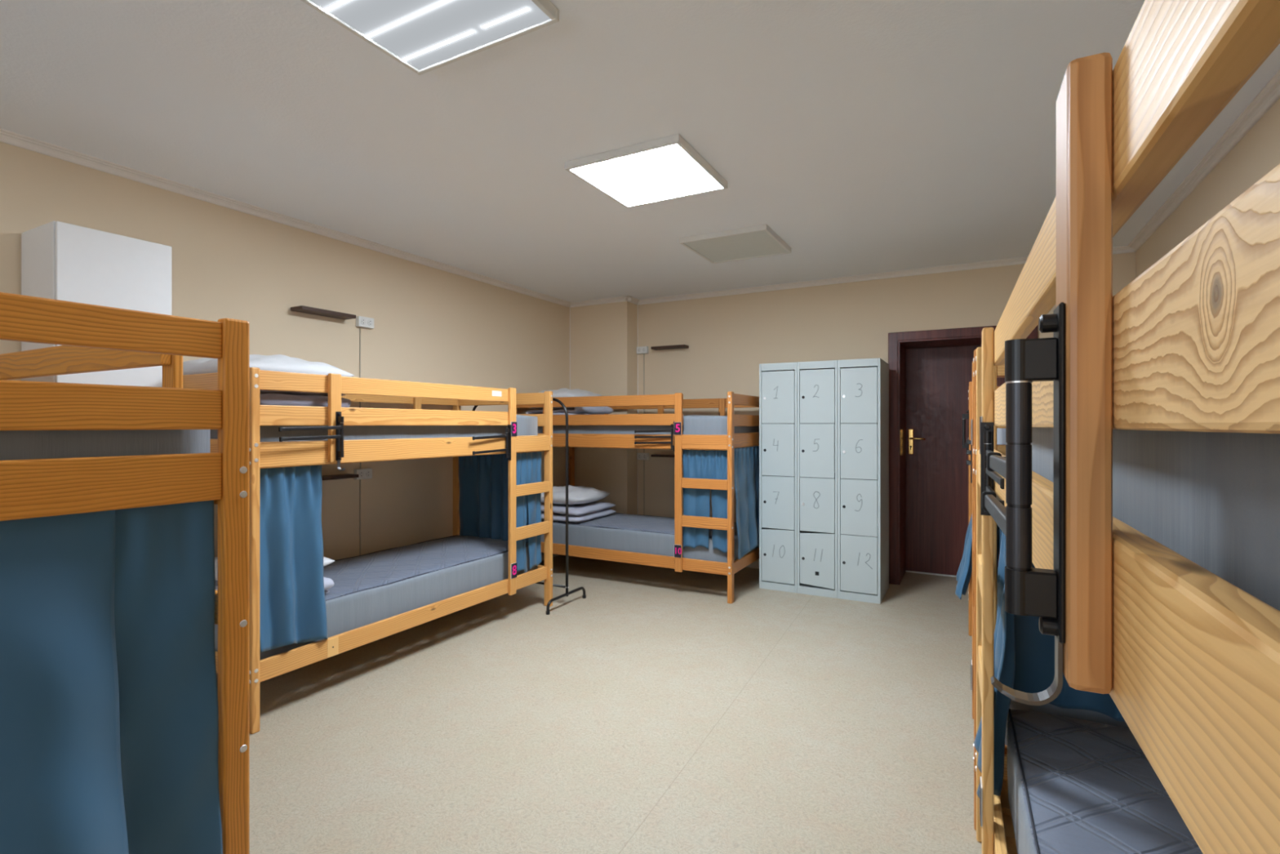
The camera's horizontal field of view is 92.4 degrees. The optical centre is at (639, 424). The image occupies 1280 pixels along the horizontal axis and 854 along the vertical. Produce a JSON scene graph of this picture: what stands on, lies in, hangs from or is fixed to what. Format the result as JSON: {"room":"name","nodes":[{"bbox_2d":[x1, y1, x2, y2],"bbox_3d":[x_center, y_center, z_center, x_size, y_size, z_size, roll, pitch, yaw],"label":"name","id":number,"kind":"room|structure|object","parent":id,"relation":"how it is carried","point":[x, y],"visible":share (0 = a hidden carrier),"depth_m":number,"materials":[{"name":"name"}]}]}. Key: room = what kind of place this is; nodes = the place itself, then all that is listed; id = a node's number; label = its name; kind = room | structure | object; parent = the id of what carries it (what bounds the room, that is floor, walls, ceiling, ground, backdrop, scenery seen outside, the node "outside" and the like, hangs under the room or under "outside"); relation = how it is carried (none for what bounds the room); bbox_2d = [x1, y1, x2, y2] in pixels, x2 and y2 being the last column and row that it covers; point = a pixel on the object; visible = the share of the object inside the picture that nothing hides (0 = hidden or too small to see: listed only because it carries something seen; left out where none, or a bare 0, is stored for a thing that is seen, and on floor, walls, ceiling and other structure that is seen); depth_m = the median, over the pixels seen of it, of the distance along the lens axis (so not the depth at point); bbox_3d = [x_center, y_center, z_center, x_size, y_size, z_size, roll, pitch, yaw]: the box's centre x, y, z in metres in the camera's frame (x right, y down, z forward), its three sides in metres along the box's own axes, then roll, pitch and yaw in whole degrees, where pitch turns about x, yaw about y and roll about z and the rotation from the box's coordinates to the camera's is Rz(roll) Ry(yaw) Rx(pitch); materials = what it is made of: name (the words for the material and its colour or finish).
{"room":"dormitory","nodes":[
{"label":"dormitory","id":0,"kind":"room"},
{"bbox_2d":[0,142,569,559],"bbox_3d":[-2.514,0.028,3.216,0.150,2.565,7.650,0,0,29],"label":"wall","id":1,"kind":"structure","parent":0,"point":[432,325],"depth_m":4.07,"materials":[{"name":"beige paint"}]},
{"bbox_2d":[0,128,571,307],"bbox_3d":[-2.477,-1.235,3.074,0.052,0.040,7.435,0,0,29],"label":"trim","id":2,"kind":"structure","parent":1,"relation":"attached to","point":[8,137],"depth_m":3.42,"materials":[{"name":"beige paint"}]},
{"bbox_2d":[290,305,355,319],"bbox_3d":[-1.999,-0.709,3.887,0.115,0.022,0.370,0,0,29],"label":"wall shelf","id":3,"kind":"object","parent":1,"relation":"attached to","point":[301,308],"visible":1,"depth_m":3.84,"materials":[{"name":"brown wood"}]},
{"bbox_2d":[321,473,359,480],"bbox_3d":[-1.988,0.335,3.906,0.115,0.020,0.365,0,0,29],"label":"wall shelf","id":4,"kind":"object","parent":1,"relation":"attached to","point":[345,475],"visible":0.58,"depth_m":3.94,"materials":[{"name":"brown wood"}]},
{"bbox_2d":[359,479,360,555],"bbox_3d":[-1.903,0.809,4.173,0.008,0.880,0.008,0,0,-39],"label":"cable","id":5,"kind":"object","parent":1,"relation":"attached to","point":[359,479],"visible":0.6,"depth_m":4.17,"materials":[{"name":"brown plastic"}]},
{"bbox_2d":[359,327,361,468],"bbox_3d":[-1.902,-0.184,4.174,0.009,0.963,0.012,0,0,29],"label":"cable","id":6,"kind":"object","parent":1,"relation":"attached to","point":[359,327],"visible":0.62,"depth_m":4.17,"materials":[{"name":"grey plastic"}]},
{"bbox_2d":[353,467,372,479],"bbox_3d":[-1.885,0.333,4.178,0.038,0.070,0.120,0,0,29],"label":"wall outlet","id":7,"kind":"object","parent":1,"relation":"attached to","point":[364,473],"visible":0.98,"depth_m":4.16,"materials":[{"name":"white plastic"}]},
{"bbox_2d":[358,471,364,477],"bbox_3d":[-1.882,0.333,4.145,0.002,0.043,0.043,0,0,29],"label":"socket","id":8,"kind":"object","parent":7,"relation":"attached to","point":[361,473],"depth_m":4.14,"materials":[{"name":"white paint"}]},
{"bbox_2d":[365,470,370,476],"bbox_3d":[-1.856,0.333,4.193,0.002,0.043,0.043,0,0,29],"label":"socket","id":9,"kind":"object","parent":7,"relation":"attached to","point":[367,472],"depth_m":4.19,"materials":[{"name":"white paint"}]},
{"bbox_2d":[355,315,373,328],"bbox_3d":[-1.877,-0.700,4.191,0.038,0.070,0.120,0,0,29],"label":"wall outlet","id":10,"kind":"object","parent":1,"relation":"attached to","point":[361,322],"visible":1,"depth_m":4.17,"materials":[{"name":"white plastic"}]},
{"bbox_2d":[360,318,365,324],"bbox_3d":[-1.875,-0.700,4.159,0.002,0.043,0.043,0,0,29],"label":"socket","id":11,"kind":"object","parent":10,"relation":"attached to","point":[362,320],"depth_m":4.16,"materials":[{"name":"white paint"}]},
{"bbox_2d":[367,320,373,325],"bbox_3d":[-1.849,-0.700,4.206,0.002,0.043,0.043,0,0,29],"label":"socket","id":12,"kind":"object","parent":10,"relation":"attached to","point":[370,322],"depth_m":4.20,"materials":[{"name":"white paint"}]},
{"bbox_2d":[541,553,560,560],"bbox_3d":[-2.494,1.280,3.083,0.012,0.060,7.435,0,0,29],"label":"baseboard","id":13,"kind":"structure","parent":1,"relation":"attached to","point":[543,554],"depth_m":5.95,"materials":[{"name":"brown wood"}]},
{"bbox_2d":[216,555,982,853],"bbox_3d":[-0.265,1.360,2.307,5.070,0.100,8.600,0,0,29],"label":"floor","id":14,"kind":"structure","parent":0,"point":[650,712],"depth_m":2.68,"materials":[{"name":"beige tile"}]},
{"bbox_2d":[21,221,171,386],"bbox_3d":[-2.444,0.235,2.777,0.372,2.150,0.415,0,0,29],"label":"tall cabinet","id":15,"kind":"object","parent":14,"relation":"on","point":[60,260],"visible":0.28,"depth_m":2.66,"materials":[{"name":"white laminate"}]},
{"bbox_2d":[0,292,248,853],"bbox_3d":[-2.082,0.532,1.534,2.135,1.556,0.963,0,0,29],"label":"bunk bed","id":16,"kind":"object","parent":14,"relation":"on","point":[90,338],"visible":0.77,"depth_m":1.32,"materials":[{"name":"orange wood"}]},
{"bbox_2d":[0,510,128,853],"bbox_3d":[-1.179,0.584,0.937,0.222,0.868,0.656,0,0,29],"label":"curtain","id":17,"kind":"object","parent":16,"relation":"hanging from","point":[61,791],"visible":0.93,"depth_m":1.14,"materials":[{"name":"blue fabric"}]},
{"bbox_2d":[0,429,209,460],"bbox_3d":[-2.083,0.030,1.533,2.030,0.225,0.857,0,0,29],"label":"mattress","id":18,"kind":"object","parent":16,"relation":"on","point":[14,444],"visible":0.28,"depth_m":1.24,"materials":[{"name":"grey fabric"}]},
{"bbox_2d":[60,500,222,853],"bbox_3d":[-1.035,0.585,1.285,0.053,0.870,0.268,0,0,33],"label":"curtain","id":19,"kind":"object","parent":16,"relation":"hanging from","point":[165,585],"visible":0.73,"depth_m":1.32,"materials":[{"name":"blue fabric"}]},
{"bbox_2d":[182,367,552,733],"bbox_3d":[-1.554,0.532,3.751,0.966,1.556,2.120,0,0,29],"label":"bunk bed","id":20,"kind":"object","parent":14,"relation":"on","point":[262,455],"visible":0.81,"depth_m":3.23,"materials":[{"name":"brown wood"}]},
{"bbox_2d":[259,464,327,652],"bbox_3d":[-1.579,0.607,2.794,0.097,0.844,0.340,0,0,29],"label":"curtain","id":21,"kind":"object","parent":20,"relation":"hanging from","point":[293,609],"visible":0.94,"depth_m":2.80,"materials":[{"name":"blue fabric"}]},
{"bbox_2d":[278,411,345,470],"bbox_3d":[-1.499,0.077,2.808,0.044,0.282,0.321,0,0,29],"label":"towel rail","id":22,"kind":"object","parent":20,"relation":"attached to","point":[339,427],"visible":1,"depth_m":2.90,"materials":[{"name":"black metal"}]},
{"bbox_2d":[209,414,537,441],"bbox_3d":[-1.557,0.031,3.752,0.787,0.224,2.015,0,0,29],"label":"mattress","id":23,"kind":"object","parent":20,"relation":"on","point":[526,425],"visible":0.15,"depth_m":3.40,"materials":[{"name":"grey fabric"}]},
{"bbox_2d":[259,389,351,407],"bbox_3d":[-1.881,-0.127,3.072,0.718,0.106,0.469,0,0,29],"label":"folded blanket","id":24,"kind":"object","parent":23,"relation":"on","point":[266,397],"visible":0.38,"depth_m":2.86,"materials":[{"name":"grey fabric"}]},
{"bbox_2d":[182,354,354,377],"bbox_3d":[-1.920,-0.267,3.127,0.660,0.178,0.620,0,0,26],"label":"pillow","id":25,"kind":"object","parent":24,"relation":"on","point":[277,362],"visible":0.31,"depth_m":2.92,"materials":[{"name":"white fabric"}]},
{"bbox_2d":[214,534,537,659],"bbox_3d":[-1.557,0.956,3.752,0.785,0.224,2.015,0,0,29],"label":"mattress","id":26,"kind":"object","parent":20,"relation":"on","point":[367,588],"visible":0.52,"depth_m":3.60,"materials":[{"name":"grey fabric"}]},
{"bbox_2d":[215,576,333,593],"bbox_3d":[-1.885,0.798,3.023,0.598,0.106,0.428,0,0,29],"label":"folded blanket","id":27,"kind":"object","parent":26,"relation":"on","point":[328,582],"visible":0.02,"depth_m":3.04,"materials":[{"name":"white fabric"}]},
{"bbox_2d":[214,556,334,580],"bbox_3d":[-1.881,0.687,3.031,0.560,0.122,0.460,0,0,23],"label":"pillow","id":28,"kind":"object","parent":27,"relation":"on","point":[326,561],"visible":0.03,"depth_m":3.02,"materials":[{"name":"white fabric"}]},
{"bbox_2d":[472,424,511,460],"bbox_3d":[-0.940,0.115,3.887,0.029,0.234,0.363,0,0,26],"label":"towel rail","id":29,"kind":"object","parent":20,"relation":"attached to","point":[508,430],"visible":1,"depth_m":4.01,"materials":[{"name":"black metal"}]},
{"bbox_2d":[458,453,528,542],"bbox_3d":[-1.082,0.543,4.626,0.761,0.727,0.050,0,0,29],"label":"curtain","id":30,"kind":"object","parent":20,"relation":"hanging from","point":[483,479],"visible":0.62,"depth_m":4.68,"materials":[{"name":"blue fabric"}]},
{"bbox_2d":[515,451,542,572],"bbox_3d":[-0.790,0.606,4.288,0.034,0.841,0.320,0,0,30],"label":"curtain","id":31,"kind":"object","parent":20,"relation":"hanging from","point":[528,464],"visible":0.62,"depth_m":4.30,"materials":[{"name":"blue fabric"}]},
{"bbox_2d":[472,397,586,614],"bbox_3d":[-0.934,0.555,4.668,0.947,1.510,0.476,0,0,29],"label":"clothes rack","id":32,"kind":"object","parent":14,"relation":"on","point":[566,593],"visible":0.55,"depth_m":4.44,"materials":[{"name":"black metal"}]},
{"bbox_2d":[515,391,759,603],"bbox_3d":[-0.017,0.532,5.407,2.090,1.556,0.966,0,0,29],"label":"bunk bed","id":33,"kind":"object","parent":14,"relation":"on","point":[727,442],"visible":0.58,"depth_m":4.82,"materials":[{"name":"orange wood"}]},
{"bbox_2d":[537,414,759,435],"bbox_3d":[-0.016,0.031,5.409,1.985,0.224,0.786,0,0,29],"label":"mattress","id":34,"kind":"object","parent":33,"relation":"on","point":[693,424],"visible":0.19,"depth_m":4.87,"materials":[{"name":"grey fabric"}]},
{"bbox_2d":[525,406,613,414],"bbox_3d":[-0.638,-0.127,5.651,0.558,0.106,0.632,0,0,29],"label":"folded blanket","id":35,"kind":"object","parent":34,"relation":"on","point":[575,410],"visible":0.59,"depth_m":5.44,"materials":[{"name":"grey fabric"}]},
{"bbox_2d":[538,387,601,397],"bbox_3d":[-0.672,-0.258,5.715,0.520,0.163,0.620,0,0,26],"label":"pillow","id":36,"kind":"object","parent":35,"relation":"on","point":[564,392],"visible":0.46,"depth_m":5.49,"materials":[{"name":"white fabric"}]},
{"bbox_2d":[541,512,759,562],"bbox_3d":[-0.016,0.956,5.409,1.985,0.224,0.787,0,0,29],"label":"mattress","id":37,"kind":"object","parent":33,"relation":"on","point":[645,534],"visible":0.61,"depth_m":5.08,"materials":[{"name":"grey fabric"}]},
{"bbox_2d":[540,501,616,522],"bbox_3d":[-0.648,0.785,5.657,0.633,0.132,0.612,0,0,29],"label":"folded blanket","id":38,"kind":"object","parent":37,"relation":"on","point":[580,513],"visible":0.58,"depth_m":5.42,"materials":[{"name":"grey fabric"}]},
{"bbox_2d":[540,484,609,504],"bbox_3d":[-0.656,0.639,5.661,0.620,0.165,0.560,0,0,25],"label":"pillow","id":39,"kind":"object","parent":38,"relation":"on","point":[578,495],"visible":0.77,"depth_m":5.45,"materials":[{"name":"white fabric"}]},
{"bbox_2d":[634,421,674,451],"bbox_3d":[0.116,0.088,4.795,0.343,0.234,0.029,0,0,26],"label":"towel rail","id":40,"kind":"object","parent":33,"relation":"attached to","point":[672,425],"visible":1,"depth_m":4.79,"materials":[{"name":"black metal"}]},
{"bbox_2d":[682,449,727,553],"bbox_3d":[0.493,0.572,4.658,0.368,0.774,0.035,0,0,29],"label":"curtain","id":41,"kind":"object","parent":33,"relation":"hanging from","point":[697,464],"visible":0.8,"depth_m":4.66,"materials":[{"name":"blue fabric"}]},
{"bbox_2d":[733,445,759,559],"bbox_3d":[0.898,0.592,4.893,0.063,0.834,0.796,0,0,29],"label":"curtain","id":42,"kind":"object","parent":33,"relation":"hanging from","point":[746,460],"visible":0.7,"depth_m":4.79,"materials":[{"name":"blue fabric"}]},
{"bbox_2d":[759,358,888,604],"bbox_3d":[1.480,0.410,4.934,0.914,1.800,0.531,0,0,29],"label":"lockers","id":43,"kind":"object","parent":14,"relation":"on","point":[824,425],"visible":1,"depth_m":4.69,"materials":[{"name":"grey metal"}]},
{"bbox_2d":[761,422,795,530],"bbox_3d":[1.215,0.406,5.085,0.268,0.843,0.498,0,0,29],"label":"doors","id":44,"kind":"structure","parent":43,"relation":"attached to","point":[778,439],"depth_m":4.86,"materials":[{"name":"grey metal"}]},
{"bbox_2d":[800,422,835,533],"bbox_3d":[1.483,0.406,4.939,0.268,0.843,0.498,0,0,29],"label":"doors","id":45,"kind":"structure","parent":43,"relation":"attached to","point":[817,440],"depth_m":4.71,"materials":[{"name":"grey metal"}]},
{"bbox_2d":[840,422,877,537],"bbox_3d":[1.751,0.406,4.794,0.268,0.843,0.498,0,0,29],"label":"doors","id":46,"kind":"structure","parent":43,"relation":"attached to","point":[858,441],"depth_m":4.57,"materials":[{"name":"grey metal"}]},
{"bbox_2d":[968,349,1007,830],"bbox_3d":[1.982,0.532,2.695,0.944,1.556,2.110,0,0,28],"label":"bunk bed","id":47,"kind":"object","parent":14,"relation":"on","point":[972,384],"visible":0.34,"depth_m":2.34,"materials":[{"name":"orange wood"}]},
{"bbox_2d":[955,513,972,599],"bbox_3d":[1.865,0.563,3.465,0.156,0.757,0.753,0,0,29],"label":"curtain","id":48,"kind":"object","parent":47,"relation":"hanging from","point":[964,571],"visible":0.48,"depth_m":3.23,"materials":[{"name":"blue fabric"}]},
{"bbox_2d":[962,409,968,449],"bbox_3d":[1.860,0.030,3.505,0.035,0.234,0.029,0,0,28],"label":"towel rail","id":49,"kind":"object","parent":47,"relation":"attached to","point":[965,416],"visible":0.97,"depth_m":3.50,"materials":[{"name":"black metal"}]},
{"bbox_2d":[966,440,972,483],"bbox_3d":[1.376,0.110,2.540,0.029,0.234,0.333,0,0,25],"label":"towel rail","id":50,"kind":"object","parent":47,"relation":"attached to","point":[968,442],"visible":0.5,"depth_m":2.40,"materials":[{"name":"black metal"}]},
{"bbox_2d":[996,524,999,607],"bbox_3d":[1.217,0.575,2.139,0.061,0.779,0.282,0,0,29],"label":"curtain","id":51,"kind":"object","parent":47,"relation":"hanging from","point":[997,526],"visible":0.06,"depth_m":2.05,"materials":[{"name":"blue fabric"}]},
{"bbox_2d":[996,427,1006,444],"bbox_3d":[1.984,0.031,2.693,0.787,0.224,2.005,0,0,28],"label":"mattress","id":52,"kind":"object","parent":47,"relation":"on","point":[1001,433],"visible":0.02,"depth_m":2.06,"materials":[{"name":"grey fabric"}]},
{"bbox_2d":[996,567,1128,745],"bbox_3d":[1.984,0.956,2.693,0.785,0.224,2.005,0,0,28],"label":"mattress","id":53,"kind":"object","parent":47,"relation":"on","point":[1085,714],"visible":0.02,"depth_m":1.90,"materials":[{"name":"fabric"}]},
{"bbox_2d":[975,0,1279,853],"bbox_3d":[1.011,0.532,0.815,0.934,1.556,2.105,0,0,27],"label":"bunk bed","id":54,"kind":"object","parent":14,"relation":"on","point":[1188,658],"visible":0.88,"depth_m":0.33,"materials":[{"name":"brown wood"}]},
{"bbox_2d":[980,422,1005,515],"bbox_3d":[0.801,0.110,1.393,0.029,0.234,0.332,0,0,25],"label":"towel rail","id":55,"kind":"object","parent":54,"relation":"attached to","point":[987,477],"visible":0.45,"depth_m":1.52,"materials":[{"name":"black metal"}]},
{"bbox_2d":[973,531,1015,797],"bbox_3d":[1.015,0.597,1.758,0.103,0.825,0.328,0,0,29],"label":"curtain","id":56,"kind":"object","parent":54,"relation":"hanging from","point":[1004,632],"visible":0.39,"depth_m":1.66,"materials":[{"name":"blue fabric"}]},
{"bbox_2d":[982,302,1065,705],"bbox_3d":[0.341,0.057,0.567,0.043,0.282,0.311,0,0,27],"label":"reading lamp","id":57,"kind":"object","parent":54,"relation":"attached to","point":[1029,590],"visible":1,"depth_m":0.43,"materials":[{"name":"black metal"}]},
{"bbox_2d":[1005,380,1032,383],"bbox_3d":[0.274,-0.031,0.443,0.017,0.001,0.017,0,0,27],"label":"washer","id":58,"kind":"object","parent":57,"relation":"in","point":[1006,381],"depth_m":0.44,"materials":[{"name":"silver metal"}]},
{"bbox_2d":[1000,528,1125,721],"bbox_3d":[1.460,0.525,1.704,0.799,0.690,0.046,0,0,26],"label":"curtain","id":59,"kind":"object","parent":54,"relation":"hanging from","point":[1034,670],"visible":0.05,"depth_m":1.83,"materials":[{"name":"blue fabric"}]},
{"bbox_2d":[1007,708,1203,853],"bbox_3d":[1.013,0.956,0.814,0.787,0.225,2.000,0,0,27],"label":"mattress","id":60,"kind":"object","parent":54,"relation":"on","point":[1076,785],"visible":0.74,"depth_m":1.43,"materials":[{"name":"grey fabric"}]},
{"bbox_2d":[1031,426,1279,610],"bbox_3d":[1.013,0.031,0.814,0.786,0.224,2.000,0,0,27],"label":"mattress","id":61,"kind":"object","parent":54,"relation":"on","point":[1212,499],"visible":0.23,"depth_m":0.38,"materials":[{"name":"grey fabric"}]},
{"bbox_2d":[570,301,637,514],"bbox_3d":[-0.374,0.028,6.284,0.680,2.565,0.215,0,0,29],"label":"wall","id":62,"kind":"structure","parent":0,"point":[604,336],"depth_m":6.16,"materials":[{"name":"beige paint"}]},
{"bbox_2d":[569,307,570,389],"bbox_3d":[-0.723,0.048,6.349,0.008,2.525,0.007,0,0,29],"label":"trim","id":63,"kind":"structure","parent":62,"relation":"attached to","point":[570,308],"depth_m":6.35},
{"bbox_2d":[570,295,631,307],"bbox_3d":[-0.415,-1.235,6.154,0.732,0.040,0.052,0,0,29],"label":"trim","id":64,"kind":"structure","parent":62,"relation":"attached to","point":[621,299],"depth_m":6.15,"materials":[{"name":"beige paint"}]},
{"bbox_2d":[624,295,639,305],"bbox_3d":[-0.065,-1.235,6.087,0.052,0.040,0.267,0,0,29],"label":"trim","id":65,"kind":"structure","parent":62,"relation":"attached to","point":[634,300],"depth_m":6.09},
{"bbox_2d":[637,305,638,515],"bbox_3d":[-0.023,0.018,6.214,0.008,2.465,0.007,0,0,29],"label":"trim","id":66,"kind":"structure","parent":62,"relation":"attached to","point":[637,305],"depth_m":6.21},
{"bbox_2d":[0,0,1279,302],"bbox_3d":[-0.265,-1.305,2.307,5.070,0.100,8.600,0,0,29],"label":"ceiling","id":67,"kind":"structure","parent":0,"point":[869,136],"depth_m":2.55,"materials":[{"name":"paint"}]},
{"bbox_2d":[300,0,559,75],"bbox_3d":[-0.650,-1.237,1.736,0.600,0.036,0.600,0,0,29],"label":"recessed light","id":68,"kind":"object","parent":67,"relation":"in","point":[423,36],"visible":1,"depth_m":1.87,"materials":[{"name":"white paint"}]},
{"bbox_2d":[564,133,727,208],"bbox_3d":[0.046,-1.237,3.048,0.600,0.036,0.600,0,0,29],"label":"recessed light","id":69,"kind":"object","parent":67,"relation":"in","point":[666,168],"visible":1,"depth_m":2.98,"materials":[{"name":"white paint"}]},
{"bbox_2d":[679,223,791,263],"bbox_3d":[0.669,-1.237,4.235,0.600,0.036,0.600,0,0,29],"label":"recessed light","id":70,"kind":"object","parent":67,"relation":"in","point":[757,241],"visible":1,"depth_m":4.15,"materials":[{"name":"white paint"}]},
{"bbox_2d":[638,252,1135,561],"bbox_3d":[1.578,0.028,5.698,4.970,2.565,0.620,0,0,29],"label":"wall","id":71,"kind":"structure","parent":0,"point":[727,337],"depth_m":5.51,"materials":[{"name":"beige paint"}]},
{"bbox_2d":[636,346,648,354],"bbox_3d":[0.024,-0.752,6.168,0.120,0.070,0.038,0,0,29],"label":"wall outlet","id":72,"kind":"object","parent":71,"relation":"attached to","point":[643,349],"visible":1,"depth_m":6.15,"materials":[{"name":"white plastic"}]},
{"bbox_2d":[636,452,648,459],"bbox_3d":[0.029,0.315,6.166,0.120,0.070,0.038,0,0,29],"label":"wall outlet","id":73,"kind":"object","parent":71,"relation":"attached to","point":[639,455],"visible":1,"depth_m":6.15,"materials":[{"name":"white plastic"}]},
{"bbox_2d":[643,459,644,515],"bbox_3d":[0.040,0.800,6.176,0.008,0.898,0.008,0,0,-39],"label":"cable","id":74,"kind":"object","parent":71,"relation":"attached to","point":[643,460],"visible":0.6,"depth_m":6.17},
{"bbox_2d":[643,353,644,453],"bbox_3d":[0.040,-0.219,6.176,0.009,0.996,0.009,0,0,29],"label":"cable","id":75,"kind":"object","parent":71,"relation":"attached to","point":[643,353],"visible":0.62,"depth_m":6.17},
{"bbox_2d":[650,453,674,457],"bbox_3d":[0.289,0.302,5.986,0.360,0.020,0.105,0,0,29],"label":"wall shelf","id":76,"kind":"object","parent":71,"relation":"attached to","point":[655,455],"visible":0.58,"depth_m":5.96,"materials":[{"name":"brown wood"}]},
{"bbox_2d":[650,344,688,350],"bbox_3d":[0.289,-0.756,5.986,0.360,0.023,0.105,0,0,29],"label":"wall shelf","id":77,"kind":"object","parent":71,"relation":"attached to","point":[679,346],"visible":1,"depth_m":5.95,"materials":[{"name":"brown wood"}]},
{"bbox_2d":[746,560,759,568],"bbox_3d":[1.014,1.280,5.645,2.370,0.060,0.012,0,0,29],"label":"baseboard","id":78,"kind":"structure","parent":71,"relation":"attached to","point":[755,564],"depth_m":5.62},
{"bbox_2d":[638,245,1135,304],"bbox_3d":[1.717,-1.235,5.240,3.990,0.040,0.052,0,0,29],"label":"trim","id":79,"kind":"structure","parent":71,"relation":"attached to","point":[1123,249],"depth_m":5.17,"materials":[{"name":"beige paint"}]},
{"bbox_2d":[888,325,1037,584],"bbox_3d":[2.641,0.275,5.068,1.040,2.071,0.572,0,0,29],"label":"door","id":80,"kind":"structure","parent":71,"relation":"in","point":[931,371],"depth_m":5.32,"materials":[{"name":"brown wood"}]},
{"bbox_2d":[1135,97,1279,278],"bbox_3d":[1.721,0.028,0.914,0.150,2.565,7.650,0,0,29],"label":"wall","id":81,"kind":"structure","parent":0,"point":[1257,153],"depth_m":2.81,"materials":[{"name":"beige paint"}]},
{"bbox_2d":[1128,69,1279,251],"bbox_3d":[1.632,-1.235,0.962,0.052,0.040,7.650,0,0,29],"label":"trim","id":82,"kind":"structure","parent":81,"relation":"attached to","point":[1269,95],"depth_m":2.79,"materials":[{"name":"beige paint"}]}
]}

